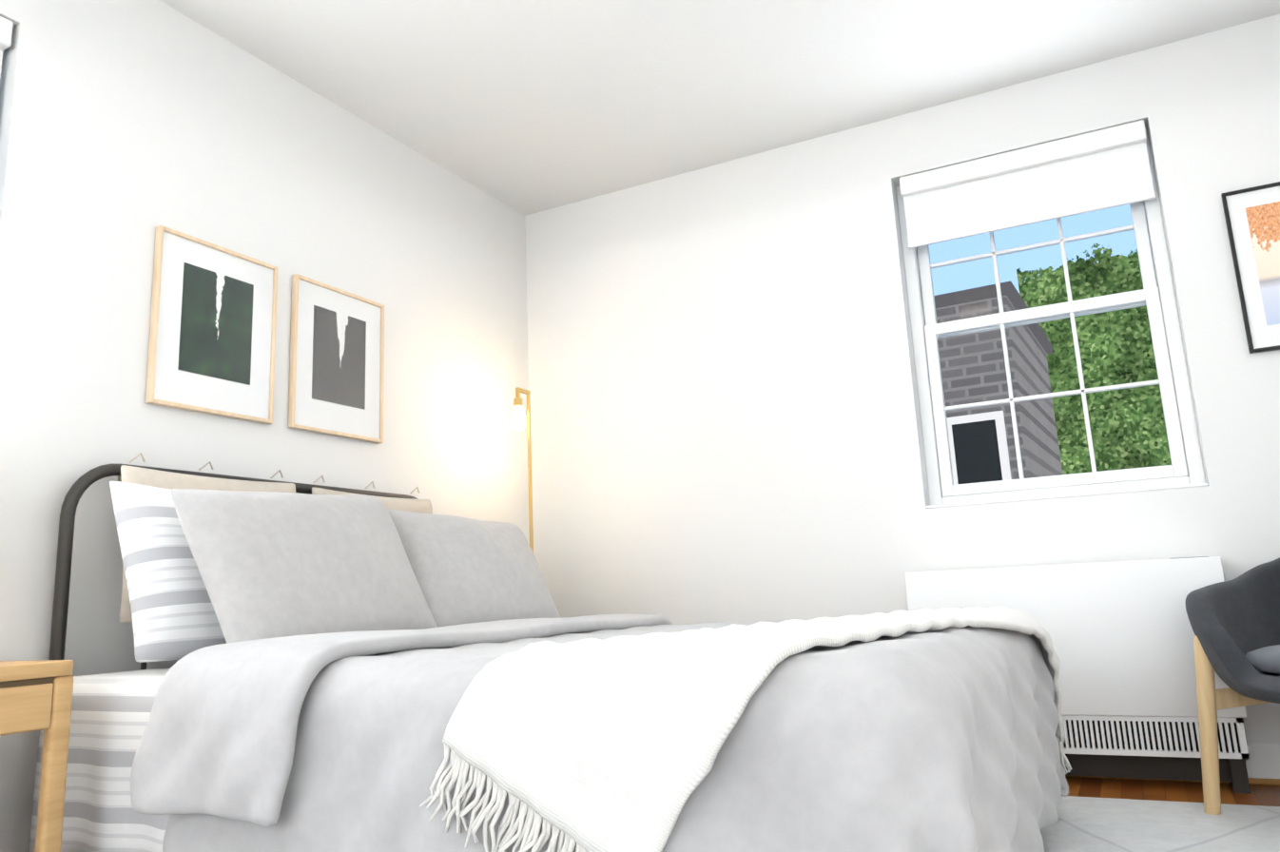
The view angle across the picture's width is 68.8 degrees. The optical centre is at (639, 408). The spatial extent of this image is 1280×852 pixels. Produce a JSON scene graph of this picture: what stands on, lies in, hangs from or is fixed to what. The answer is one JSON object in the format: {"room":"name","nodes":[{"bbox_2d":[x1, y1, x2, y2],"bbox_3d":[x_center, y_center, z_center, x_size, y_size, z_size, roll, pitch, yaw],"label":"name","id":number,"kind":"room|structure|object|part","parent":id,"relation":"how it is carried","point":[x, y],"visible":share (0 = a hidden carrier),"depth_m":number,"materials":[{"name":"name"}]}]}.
{"room":"bedroom","nodes":[
{"label":"bedroom","id":0,"kind":"room"},
{"bbox_2d":[0,0,529,851],"bbox_3d":[-1.551,-0.037,2.425,0.200,2.440,4.600,-8,-13,26],"label":"wall","id":1,"kind":"structure","parent":0,"point":[127,127],"depth_m":2.75,"materials":[{"name":"white paint"}]},
{"bbox_2d":[0,16,13,49],"bbox_3d":[-1.829,-1.017,2.018,0.066,0.073,0.868,-8,-13,26],"label":"window blind","id":2,"kind":"object","parent":1,"relation":"attached to","point":[6,29],"visible":1,"depth_m":2.37,"materials":[{"name":"fabric"}]},
{"bbox_2d":[0,48,3,78],"bbox_3d":[-1.821,-0.878,1.990,0.004,0.220,0.860,-8,-13,26],"label":"fabric","id":3,"kind":"object","parent":2,"relation":"hanging from","point":[1,54],"visible":1,"depth_m":2.38,"materials":[{"name":"white fabric"}]},
{"bbox_2d":[145,225,278,424],"bbox_3d":[-1.266,-0.236,2.797,0.022,0.517,0.420,-8,-13,26],"label":"picture","id":4,"kind":"object","parent":1,"relation":"attached to","point":[212,336],"visible":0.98,"depth_m":2.77,"materials":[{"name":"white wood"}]},
{"bbox_2d":[177,261,253,385],"bbox_3d":[-1.265,-0.249,2.798,0.002,0.323,0.246,-8,-13,26],"label":"print","id":5,"kind":"object","parent":4,"relation":"attached to","point":[216,304],"depth_m":2.79},
{"bbox_2d":[288,273,384,443],"bbox_3d":[-1.038,-0.159,3.227,0.022,0.517,0.416,-8,-13,26],"label":"picture","id":6,"kind":"object","parent":1,"relation":"attached to","point":[337,365],"visible":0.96,"depth_m":3.21,"materials":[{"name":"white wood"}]},
{"bbox_2d":[310,304,366,409],"bbox_3d":[-1.037,-0.172,3.229,0.002,0.323,0.242,-8,-13,26],"label":"print","id":7,"kind":"object","parent":6,"relation":"attached to","point":[338,335],"depth_m":3.22},
{"bbox_2d":[159,0,1279,215],"bbox_3d":[-0.058,-1.509,1.897,3.700,0.100,4.600,-8,-13,26],"label":"ceiling","id":8,"kind":"structure","parent":0,"point":[527,106],"depth_m":3.25,"materials":[{"name":"white paint"}]},
{"bbox_2d":[524,14,1279,743],"bbox_3d":[1.015,0.076,3.568,3.300,2.440,0.200,-8,-13,26],"label":"wall","id":9,"kind":"structure","parent":0,"point":[725,416],"depth_m":3.65,"materials":[{"name":"white paint"}]},
{"bbox_2d":[895,127,1206,504],"bbox_3d":[1.462,-0.304,3.433,0.890,1.290,0.090,-8,-13,26],"label":"window","id":10,"kind":"structure","parent":9,"relation":"in","point":[1174,341],"depth_m":3.34,"materials":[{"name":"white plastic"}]},
{"bbox_2d":[899,119,1146,197],"bbox_3d":[1.400,-0.913,3.468,0.848,0.073,0.066,-8,-13,26],"label":"window blind","id":11,"kind":"object","parent":10,"relation":"attached to","point":[1074,146],"visible":0.79,"depth_m":3.42,"materials":[{"name":"fabric"}]},
{"bbox_2d":[903,141,1154,242],"bbox_3d":[1.405,-0.787,3.442,0.840,0.195,0.004,-8,-13,26],"label":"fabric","id":12,"kind":"object","parent":11,"relation":"hanging from","point":[1099,177],"visible":1,"depth_m":3.42,"materials":[{"name":"white fabric"}]},
{"bbox_2d":[908,192,1155,248],"bbox_3d":[1.410,-0.683,3.421,0.844,0.022,0.016,-8,-13,26],"label":"rail","id":13,"kind":"object","parent":10,"relation":"attached to","point":[1047,217],"visible":1,"depth_m":3.40,"materials":[{"name":"fabric"}]},
{"bbox_3d":[1.456,-0.603,3.509,0.722,0.507,0.004,-8,-13,26],"label":"sash glass","id":14,"kind":"part","parent":10,"relation":"part of","materials":[{"name":"clear glass"}]},
{"bbox_3d":[1.456,-0.603,3.509,0.796,0.581,0.032,-8,-13,26],"label":"window sash","id":15,"kind":"part","parent":10,"relation":"part of","materials":[{"name":"white wood"}]},
{"bbox_3d":[1.464,-0.044,3.362,0.722,0.587,0.004,-8,-13,26],"label":"sash glass","id":16,"kind":"part","parent":10,"relation":"part of","materials":[{"name":"clear glass"}]},
{"bbox_3d":[1.464,-0.044,3.362,0.796,0.661,0.032,-8,-13,26],"label":"window sash","id":17,"kind":"part","parent":10,"relation":"part of","materials":[{"name":"white wood"}]},
{"bbox_2d":[926,482,1208,508],"bbox_3d":[1.450,0.308,3.230,0.888,0.012,0.084,-8,-13,26],"label":"window sill","id":18,"kind":"structure","parent":9,"relation":"attached to","point":[1074,494],"depth_m":3.18,"materials":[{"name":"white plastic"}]},
{"bbox_2d":[1065,743,1279,785],"bbox_3d":[1.014,1.196,3.236,3.240,0.115,0.032,-8,-13,26],"label":"baseboard","id":19,"kind":"structure","parent":9,"relation":"attached to","point":[1263,762],"depth_m":2.81,"materials":[{"name":"white"}]},
{"bbox_2d":[1221,181,1279,353],"bbox_3d":[2.104,-0.467,2.960,0.372,0.545,0.020,-8,-13,26],"label":"picture","id":20,"kind":"object","parent":9,"relation":"attached to","point":[1252,218],"visible":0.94,"depth_m":3.02,"materials":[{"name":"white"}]},
{"bbox_2d":[1244,189,1279,326],"bbox_3d":[2.103,-0.476,2.960,0.254,0.399,0.002,-8,-13,26],"label":"print","id":21,"kind":"object","parent":20,"relation":"attached to","point":[1262,217],"depth_m":3.01},
{"bbox_2d":[1065,776,1279,806],"bbox_3d":[0.057,0.978,1.395,3.700,0.100,4.600,-8,-13,26],"label":"floor","id":22,"kind":"structure","parent":0,"point":[1176,791],"depth_m":2.77,"materials":[{"name":"brown wood"}]},
{"bbox_2d":[0,659,73,851],"bbox_3d":[-1.400,0.784,1.771,0.375,0.560,0.410,-8,-13,26],"label":"nightstand","id":23,"kind":"object","parent":22,"relation":"on","point":[35,695],"visible":1,"depth_m":1.85,"materials":[{"name":"brown wood"}]},
{"bbox_3d":[-1.252,0.570,1.730,0.012,0.086,0.315,-8,-13,26],"label":"drawer","id":24,"kind":"part","parent":23,"relation":"part of","materials":[{"name":"brown wood"}]},
{"bbox_2d":[510,387,533,552],"bbox_3d":[-0.433,0.660,3.749,0.220,1.497,0.220,-8,-13,26],"label":"floor lamp","id":25,"kind":"object","parent":22,"relation":"on","point":[518,419],"visible":0.54,"depth_m":3.80,"materials":[{"name":"gold metal"}]},
{"bbox_2d":[513,396,523,407],"bbox_3d":[-0.499,-0.026,3.819,0.036,0.035,0.036,-8,-13,26],"label":"socket","id":26,"kind":"object","parent":25,"relation":"attached to","point":[517,401],"depth_m":3.80,"materials":[{"name":"gold metal"}]},
{"bbox_3d":[-0.495,0.044,3.805,0.064,0.107,0.064,-8,-13,26],"label":"bulb","id":27,"kind":"part","parent":25,"relation":"part of","materials":[{"name":"white glass"}]},
{"bbox_3d":[-0.483,-0.055,3.859,0.016,0.047,0.091,-8,-13,26],"label":"arm","id":28,"kind":"part","parent":25,"relation":"part of"},
{"bbox_2d":[29,452,1072,851],"bbox_3d":[-0.159,0.586,2.356,2.123,1.068,1.726,-8,-13,26],"label":"bed","id":29,"kind":"object","parent":22,"relation":"on","point":[353,669],"visible":1,"depth_m":1.66,"materials":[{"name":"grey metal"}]},
{"bbox_3d":[-1.077,0.737,2.816,0.032,1.036,1.392,-8,-13,26],"label":"headboard","id":30,"kind":"part","parent":29,"relation":"part of","materials":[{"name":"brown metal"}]},
{"bbox_2d":[170,488,440,676],"bbox_3d":[-0.822,0.419,2.394,0.181,0.500,0.760,-36,-19,17],"label":"pillow","id":31,"kind":"object","parent":29,"relation":"on","point":[269,564],"depth_m":2.25,"materials":[{"name":"fabric"}]},
{"bbox_2d":[373,508,566,640],"bbox_3d":[-0.529,0.539,3.008,0.181,0.480,0.720,-40,-28,19],"label":"pillow","id":32,"kind":"object","parent":29,"relation":"on","point":[466,571],"depth_m":2.89,"materials":[{"name":"fabric"}]},
{"bbox_2d":[162,613,1069,851],"bbox_3d":[0.114,0.783,2.178,1.521,0.507,1.635,-8,-13,26],"label":"comforter","id":33,"kind":"object","parent":29,"relation":"on","point":[943,735],"depth_m":1.45,"materials":[{"name":"grey fabric"}]},
{"bbox_2d":[441,605,1065,851],"bbox_3d":[0.423,0.658,2.037,0.826,0.388,1.652,-8,-13,26],"label":"throw","id":34,"kind":"object","parent":29,"relation":"on","point":[921,729],"depth_m":1.37,"materials":[{"name":"white fabric"}]},
{"bbox_2d":[904,556,1250,793],"bbox_3d":[1.373,0.845,2.998,0.930,0.677,0.194,-8,-13,26],"label":"radiator","id":35,"kind":"object","parent":22,"relation":"on","point":[1121,633],"visible":0.54,"depth_m":2.86,"materials":[{"name":"white metal"}]},
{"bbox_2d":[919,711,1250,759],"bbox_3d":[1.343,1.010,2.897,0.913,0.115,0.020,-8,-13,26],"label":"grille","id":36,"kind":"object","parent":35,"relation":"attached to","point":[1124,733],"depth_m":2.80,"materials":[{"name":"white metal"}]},
{"bbox_2d":[1039,795,1279,851],"bbox_3d":[0.100,0.934,1.495,2.400,0.022,3.160,-8,-13,26],"label":"rug","id":37,"kind":"object","parent":22,"relation":"on","point":[1093,824],"depth_m":2.29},
{"bbox_2d":[1185,557,1279,814],"bbox_3d":[1.881,0.625,2.339,0.715,0.808,0.793,3,-13,-27],"label":"armchair","id":38,"kind":"object","parent":37,"relation":"on","point":[1235,624],"visible":0.98,"depth_m":2.46,"materials":[{"name":"fabric"}]},
{"bbox_3d":[1.491,0.836,2.446,0.078,0.468,0.063,3,-13,-27],"label":"leg","id":39,"kind":"part","parent":38,"relation":"part of","materials":[{"name":"brown wood"}]},
{"bbox_3d":[1.695,0.777,2.544,0.441,0.050,0.022,2,-12,-23],"label":"rail","id":40,"kind":"part","parent":38,"relation":"part of","materials":[{"name":"brown wood"}]},
{"bbox_3d":[1.817,0.611,2.310,0.450,0.078,0.524,3,-13,-27],"label":"seat","id":41,"kind":"part","parent":38,"relation":"part of","materials":[{"name":"fabric"}]},
{"label":"outside","id":42,"kind":"structure","parent":0,"visible":0},
{"bbox_2d":[935,295,1062,479],"bbox_3d":[1.381,1.387,7.897,4.000,3.550,2.000,-9,-13,29],"label":"building","id":43,"kind":"structure","parent":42,"point":[982,385],"depth_m":6.50,"materials":[{"name":"grey brick"}]},
{"bbox_2d":[951,419,1002,484],"bbox_3d":[2.306,0.635,6.277,0.290,1.100,0.026,-9,-13,29],"label":"window","id":44,"kind":"structure","parent":43,"relation":"attached to","point":[973,446],"depth_m":6.33,"materials":[{"name":"black glass"}]},
{"bbox_2d":[946,410,1011,484],"bbox_3d":[2.003,1.049,6.362,1.110,3.550,0.065,-9,-13,29],"label":"trim","id":45,"kind":"structure","parent":43,"relation":"attached to","point":[1001,441],"depth_m":6.29,"materials":[{"name":"white paint"}]},
{"bbox_2d":[934,280,1052,354],"bbox_3d":[1.299,-0.390,8.256,4.204,0.080,2.312,-8,-13,26],"label":"roof edge","id":46,"kind":"object","parent":43,"relation":"on","point":[1009,291],"depth_m":6.54,"materials":[{"name":"grey"}]},
{"bbox_2d":[1016,243,1171,474],"bbox_3d":[8.374,-0.576,9.754,8.000,7.500,1.000,-8,-13,26],"label":"tree","id":47,"kind":"object","parent":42,"point":[1097,371],"depth_m":11.59,"materials":[{"name":"green plant"}]}
]}

